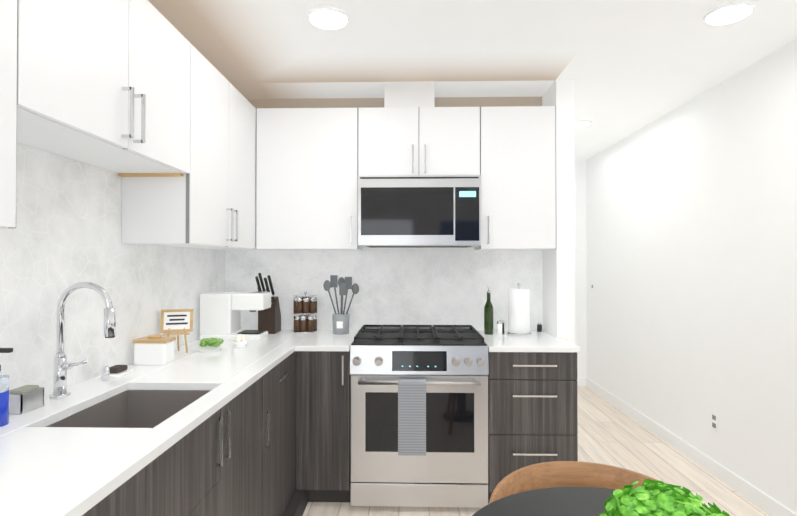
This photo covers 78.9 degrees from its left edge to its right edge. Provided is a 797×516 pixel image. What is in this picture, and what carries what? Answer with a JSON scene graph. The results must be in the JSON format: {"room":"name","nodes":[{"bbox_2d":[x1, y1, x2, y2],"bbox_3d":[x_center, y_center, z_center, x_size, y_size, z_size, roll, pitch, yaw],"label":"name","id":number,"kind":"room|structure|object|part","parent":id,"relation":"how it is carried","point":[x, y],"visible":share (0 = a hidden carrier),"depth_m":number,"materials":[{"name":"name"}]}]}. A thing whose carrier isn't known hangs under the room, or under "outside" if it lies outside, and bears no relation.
{"room":"kitchen","nodes":[
{"label":"kitchen","id":0,"kind":"room"},
{"bbox_2d":[56,390,127,425],"bbox_3d":[-1.055,0.609,1.613,0.012,0.204,0.528,0,-1,1],"label":"sink","id":1,"kind":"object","parent":0,"relation":"attached to","point":[114,412],"depth_m":1.73,"materials":[{"name":"grey metal"}]},
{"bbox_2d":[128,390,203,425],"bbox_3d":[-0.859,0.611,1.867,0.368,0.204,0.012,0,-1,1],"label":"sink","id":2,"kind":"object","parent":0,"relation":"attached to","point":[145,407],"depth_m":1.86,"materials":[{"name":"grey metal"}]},
{"bbox_2d":[156,406,227,509],"bbox_3d":[-0.675,0.609,1.605,0.012,0.204,0.528,0,-1,1],"label":"door","id":3,"kind":"structure","parent":0,"relation":"attached to","point":[187,457],"depth_m":1.39,"materials":[{"name":"brown wood"}]},
{"bbox_2d":[247,97,541,248],"bbox_3d":[-0.108,0.147,3.386,2.185,2.500,0.120,0,-1,1],"label":"wall","id":4,"kind":"structure","parent":0,"point":[379,102],"depth_m":3.34,"materials":[{"name":"paint"}]},
{"bbox_2d":[28,0,191,175],"bbox_3d":[-1.078,-0.663,1.668,0.304,0.580,0.940,0,-1,1],"label":"upper cabinet","id":5,"kind":"object","parent":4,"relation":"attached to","point":[191,145],"depth_m":1.62,"materials":[{"name":"white wood"}]},
{"bbox_2d":[120,45,259,249],"bbox_3d":[-1.054,-0.502,2.594,0.309,0.885,0.927,0,-1,1],"label":"upper cabinet","id":6,"kind":"object","parent":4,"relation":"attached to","point":[214,207],"depth_m":2.32,"materials":[{"name":"white wood"}]},
{"bbox_3d":[-1.082,-0.363,2.119,0.273,0.012,0.030,0,-1,1],"label":"light rail","id":7,"kind":"part","parent":6,"relation":"part of","materials":[{"name":"brown wood"}]},
{"bbox_2d":[256,108,361,249],"bbox_3d":[-0.578,-0.496,3.178,0.661,0.885,0.308,0,-1,1],"label":"upper cabinet","id":8,"kind":"object","parent":4,"relation":"attached to","point":[308,159],"depth_m":3.03,"materials":[{"name":"white wood"}]},
{"bbox_2d":[225,249,542,330],"bbox_3d":[-0.106,0.229,3.321,2.176,0.585,0.008,0,-1,1],"label":"backsplash","id":9,"kind":"structure","parent":4,"relation":"attached to","point":[432,287],"depth_m":3.31,"materials":[{"name":"stone"}]},
{"bbox_2d":[360,83,483,179],"bbox_3d":[0.131,-0.803,3.166,0.766,0.597,0.303,0,-1,1],"label":"upper cabinet","id":10,"kind":"object","parent":4,"relation":"attached to","point":[409,135],"depth_m":3.01,"materials":[{"name":"white wood"}]},
{"bbox_2d":[358,175,480,247],"bbox_3d":[0.130,-0.287,3.127,0.750,0.432,0.372,0,-1,1],"label":"over-the-range microwave","id":11,"kind":"object","parent":10,"relation":"attached to","point":[419,211],"visible":1,"depth_m":2.94,"materials":[{"name":"silver metal"}]},
{"bbox_2d":[474,106,555,249],"bbox_3d":[0.744,-0.497,3.149,0.469,0.885,0.303,0,-1,1],"label":"upper cabinet","id":12,"kind":"object","parent":4,"relation":"attached to","point":[518,186],"depth_m":3.00,"materials":[{"name":"white wood"}]},
{"bbox_2d":[148,0,796,159],"bbox_3d":[0.381,-1.167,1.756,3.480,0.100,7.570,0,-1,1],"label":"ceiling","id":13,"kind":"structure","parent":0,"point":[629,67],"depth_m":2.57,"materials":[{"name":"paint"}]},
{"bbox_2d":[307,7,349,29],"bbox_3d":[-0.324,-1.105,2.242,0.194,0.013,0.194,0,-1,1],"label":"recessed light","id":14,"kind":"object","parent":13,"relation":"in","point":[328,18],"visible":0.98,"depth_m":2.22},
{"bbox_2d":[574,120,591,126],"bbox_3d":[1.492,-1.090,3.935,0.144,0.013,0.144,0,-1,1],"label":"recessed light","id":15,"kind":"object","parent":13,"relation":"in","point":[583,123],"visible":0.94,"depth_m":3.90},
{"bbox_2d":[703,1,754,25],"bbox_3d":[1.499,-1.106,2.200,0.194,0.013,0.194,0,-1,1],"label":"recessed light","id":16,"kind":"object","parent":13,"relation":"in","point":[729,13],"visible":0.98,"depth_m":2.18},
{"bbox_2d":[302,386,770,515],"bbox_3d":[0.381,1.433,1.732,3.480,0.100,7.570,0,-1,1],"label":"floor","id":17,"kind":"structure","parent":0,"point":[609,433],"depth_m":3.31,"materials":[{"name":"brown wood"}]},
{"bbox_2d":[72,458,155,515],"bbox_3d":[-0.932,0.937,0.866,0.632,0.875,0.608,0,-1,1],"label":"base cabinet","id":18,"kind":"object","parent":17,"relation":"on","point":[134,495],"depth_m":1.11,"materials":[{"name":"grey wood"}]},
{"bbox_2d":[160,426,267,515],"bbox_3d":[-0.914,1.061,1.635,0.632,0.640,0.928,0,-1,1],"label":"base cabinet","id":19,"kind":"object","parent":17,"relation":"on","point":[236,484],"depth_m":1.77,"materials":[{"name":"grey wood"}]},
{"bbox_2d":[156,442,227,515],"bbox_3d":[-0.865,0.717,1.608,0.392,0.012,0.528,0,-1,1],"label":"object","id":20,"kind":"structure","parent":19,"relation":"on","point":[225,447],"depth_m":1.42,"materials":[{"name":"wood"}]},
{"bbox_2d":[228,350,295,515],"bbox_3d":[-0.896,0.951,2.401,0.632,0.875,0.598,0,-1,1],"label":"base cabinet","id":21,"kind":"object","parent":17,"relation":"on","point":[260,427],"depth_m":2.33,"materials":[{"name":"grey wood"}]},
{"bbox_2d":[296,350,350,513],"bbox_3d":[-0.414,0.956,3.002,0.299,0.875,0.623,0,-1,1],"label":"base cabinet","id":22,"kind":"object","parent":17,"relation":"on","point":[322,380],"depth_m":2.69,"materials":[{"name":"grey wood"}]},
{"bbox_2d":[0,330,307,515],"bbox_3d":[-0.909,0.493,1.818,0.633,0.030,3.024,0,-1,1],"label":"countertop","id":23,"kind":"structure","parent":22,"relation":"on","point":[47,469],"depth_m":1.33,"materials":[{"name":"white stone"}]},
{"bbox_2d":[0,348,12,426],"bbox_3d":[-1.138,0.364,1.373,0.084,0.218,0.068,0,-1,1],"label":"soap dispenser","id":24,"kind":"object","parent":23,"relation":"on","point":[4,399],"visible":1,"depth_m":1.37,"materials":[{"name":"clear plastic"}]},
{"bbox_2d":[9,385,43,414],"bbox_3d":[-1.170,0.440,1.513,0.060,0.070,0.090,0,-1,1],"label":"sponge caddy","id":25,"kind":"object","parent":23,"relation":"on","point":[25,399],"visible":0.81,"depth_m":1.49,"materials":[{"name":"silver metal"}]},
{"bbox_2d":[99,365,133,377],"bbox_3d":[-1.154,0.461,1.987,0.080,0.035,0.110,0,-1,1],"label":"soap tray","id":26,"kind":"object","parent":23,"relation":"on","point":[117,371],"visible":0.75,"depth_m":1.96,"materials":[{"name":"white ceramic"}]},
{"bbox_2d":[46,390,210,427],"bbox_3d":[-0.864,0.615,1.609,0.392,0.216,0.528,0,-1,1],"label":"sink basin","id":27,"kind":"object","parent":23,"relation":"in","point":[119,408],"depth_m":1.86,"materials":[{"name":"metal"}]},
{"bbox_2d":[132,334,175,364],"bbox_3d":[-1.113,0.417,2.212,0.150,0.128,0.106,0,-1,1],"label":"bread box","id":28,"kind":"object","parent":23,"relation":"on","point":[156,349],"visible":1,"depth_m":2.16,"materials":[{"name":"white ceramic"}]},
{"bbox_2d":[160,309,192,352],"bbox_3d":[-1.126,0.370,2.470,0.150,0.221,0.093,0,-1,-17],"label":"sign","id":29,"kind":"object","parent":23,"relation":"on","point":[177,320],"visible":0.83,"depth_m":2.45,"materials":[{"name":"brown wood"}]},
{"bbox_2d":[191,338,227,351],"bbox_3d":[-0.991,0.452,2.549,0.184,0.064,0.184,0,-1,1],"label":"plate","id":30,"kind":"object","parent":23,"relation":"on","point":[210,344],"visible":1,"depth_m":2.53,"materials":[{"name":"white ceramic"}]},
{"bbox_2d":[200,291,270,339],"bbox_3d":[-0.991,0.348,2.965,0.380,0.279,0.190,0,-1,1],"label":"coffee maker","id":31,"kind":"object","parent":23,"relation":"on","point":[220,314],"visible":1,"depth_m":2.87,"materials":[{"name":"white plastic"}]},
{"bbox_2d":[232,334,248,347],"bbox_3d":[-0.863,0.451,2.651,0.092,0.068,0.092,0,-1,1],"label":"egg bowl","id":32,"kind":"object","parent":23,"relation":"on","point":[240,340],"visible":1,"depth_m":2.63,"materials":[{"name":"white ceramic"}]},
{"bbox_2d":[255,273,280,333],"bbox_3d":[-0.851,0.291,3.150,0.110,0.396,0.255,0,-1,1],"label":"knife block","id":33,"kind":"object","parent":23,"relation":"on","point":[269,320],"visible":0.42,"depth_m":3.13,"materials":[{"name":"brown wood"}]},
{"bbox_2d":[296,330,358,353],"bbox_3d":[-0.414,0.504,2.997,0.302,0.030,0.644,0,-1,1],"label":"countertop","id":34,"kind":"structure","parent":22,"relation":"on","point":[323,341],"depth_m":2.76,"materials":[{"name":"white stone"}]},
{"bbox_2d":[293,291,317,333],"bbox_3d":[-0.615,0.353,3.201,0.160,0.273,0.160,0,-1,1],"label":"spice carousel","id":35,"kind":"object","parent":34,"relation":"on","point":[305,311],"visible":1,"depth_m":3.14,"materials":[{"name":"brown glass"}]},
{"bbox_2d":[323,275,358,334],"bbox_3d":[-0.372,0.301,3.145,0.232,0.377,0.114,0,-1,1],"label":"utensil crock","id":36,"kind":"object","parent":34,"relation":"on","point":[340,320],"visible":1,"depth_m":3.14,"materials":[{"name":"grey ceramic"}]},
{"bbox_2d":[350,325,488,507],"bbox_3d":[0.119,0.920,2.936,0.756,0.947,0.731,0,-1,1],"label":"gas range","id":37,"kind":"object","parent":17,"relation":"on","point":[418,415],"visible":1,"depth_m":2.64,"materials":[{"name":"silver metal"}]},
{"bbox_2d":[488,354,577,503],"bbox_3d":[0.748,0.956,2.975,0.487,0.875,0.623,0,-1,1],"label":"base cabinet","id":38,"kind":"object","parent":17,"relation":"on","point":[533,417],"depth_m":2.67,"materials":[{"name":"grey wood"}]},
{"bbox_2d":[477,330,579,353],"bbox_3d":[0.751,0.503,2.969,0.497,0.030,0.644,0,-1,1],"label":"countertop","id":39,"kind":"structure","parent":38,"relation":"on","point":[542,342],"depth_m":2.73,"materials":[{"name":"white stone"}]},
{"bbox_2d":[484,286,492,334],"bbox_3d":[0.581,0.333,3.123,0.060,0.312,0.060,0,-1,1],"label":"olive oil bottle","id":40,"kind":"object","parent":39,"relation":"on","point":[488,318],"visible":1,"depth_m":3.10,"materials":[{"name":"green glass"}]},
{"bbox_2d":[497,320,503,334],"bbox_3d":[0.645,0.446,3.091,0.034,0.085,0.035,0,-1,1],"label":"salt","id":41,"kind":"object","parent":39,"relation":"on","point":[500,327],"visible":1,"depth_m":3.06,"materials":[{"name":"white ceramic"}]},
{"bbox_2d":[507,283,530,335],"bbox_3d":[0.775,0.325,3.119,0.150,0.328,0.150,0,-1,1],"label":"paper towel roll","id":42,"kind":"object","parent":39,"relation":"on","point":[518,311],"visible":1,"depth_m":3.06,"materials":[{"name":"white paper"}]},
{"bbox_2d":[537,322,541,331],"bbox_3d":[0.941,0.460,3.234,0.031,0.060,0.032,0,-1,1],"label":"pepper grinder","id":43,"kind":"object","parent":39,"relation":"on","point":[539,327],"visible":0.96,"depth_m":3.22,"materials":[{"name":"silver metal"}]},
{"bbox_2d":[472,487,622,515],"bbox_3d":[0.482,1.000,0.949,0.760,0.750,0.760,0,-1,1],"label":"round dining table","id":44,"kind":"object","parent":17,"relation":"on","point":[572,501],"visible":0.65,"depth_m":1.24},
{"bbox_2d":[600,479,729,515],"bbox_3d":[0.536,0.544,0.973,0.237,0.161,0.240,0,-1,1],"label":"potted plant","id":45,"kind":"object","parent":44,"relation":"on","point":[657,498],"visible":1,"depth_m":0.96,"materials":[{"name":"green plant"}]},
{"bbox_2d":[489,461,683,503],"bbox_3d":[0.535,1.012,1.281,0.602,0.737,0.516,0,-1,1],"label":"dining chair","id":46,"kind":"object","parent":17,"relation":"on","point":[553,474],"visible":0.38,"depth_m":1.51,"materials":[{"name":"brown wood"}]},
{"bbox_2d":[542,79,574,343],"bbox_3d":[1.058,0.155,4.189,0.110,2.500,2.410,0,-1,1],"label":"wall","id":47,"kind":"structure","parent":0,"point":[559,291],"depth_m":2.99,"materials":[{"name":"paint"}]},
{"bbox_2d":[574,160,586,376],"bbox_3d":[1.620,0.166,5.441,1.175,2.500,0.120,0,-1,1],"label":"wall","id":48,"kind":"structure","parent":0,"point":[580,254],"depth_m":5.37,"materials":[{"name":"paint"}]},
{"bbox_2d":[577,377,585,385],"bbox_3d":[1.607,1.368,5.364,0.930,0.095,0.014,0,-1,1],"label":"baseboard","id":49,"kind":"structure","parent":48,"relation":"attached to","point":[581,381],"depth_m":5.35,"materials":[{"name":"white wood"}]},
{"bbox_2d":[586,39,796,512],"bbox_3d":[2.059,0.132,1.645,0.120,2.500,7.450,0,-1,1],"label":"wall","id":50,"kind":"structure","parent":0,"point":[692,260],"depth_m":3.16,"materials":[{"name":"paint"}]},
{"bbox_2d":[591,281,593,291],"bbox_3d":[2.078,0.304,5.189,0.008,0.120,0.075,0,-1,1],"label":"light switch","id":51,"kind":"object","parent":50,"relation":"attached to","point":[592,286],"visible":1,"depth_m":5.19,"materials":[{"name":"white plastic"}]},
{"bbox_2d":[586,377,796,515],"bbox_3d":[1.993,1.335,1.696,0.015,0.095,7.330,0,-1,1],"label":"baseboard","id":52,"kind":"structure","parent":50,"relation":"attached to","point":[765,502],"depth_m":3.21,"materials":[{"name":"white wood"}]},
{"bbox_2d":[711,411,718,432],"bbox_3d":[2.029,1.050,3.113,0.008,0.120,0.075,0,-1,1],"label":"outlet","id":53,"kind":"object","parent":50,"relation":"attached to","point":[714,421],"visible":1,"depth_m":3.10,"materials":[{"name":"white plastic"}]},
{"bbox_3d":[-1.323,0.123,0.737,0.120,2.500,5.475,0,-1,1],"label":"wall","id":54,"kind":"structure","parent":0,"visible":0},
{"bbox_2d":[0,0,31,227],"bbox_3d":[-1.100,-0.519,0.735,0.304,0.885,0.936,0,-1,1],"label":"upper cabinet","id":55,"kind":"object","parent":54,"relation":"attached to","point":[15,15],"depth_m":1.18,"materials":[{"name":"white wood"}]},
{"bbox_2d":[0,142,225,395],"bbox_3d":[-1.236,0.062,1.735,0.008,0.890,3.235,0,-1,1],"label":"backsplash","id":56,"kind":"structure","parent":54,"relation":"attached to","point":[60,238],"depth_m":1.86,"materials":[{"name":"stone"}]}
]}

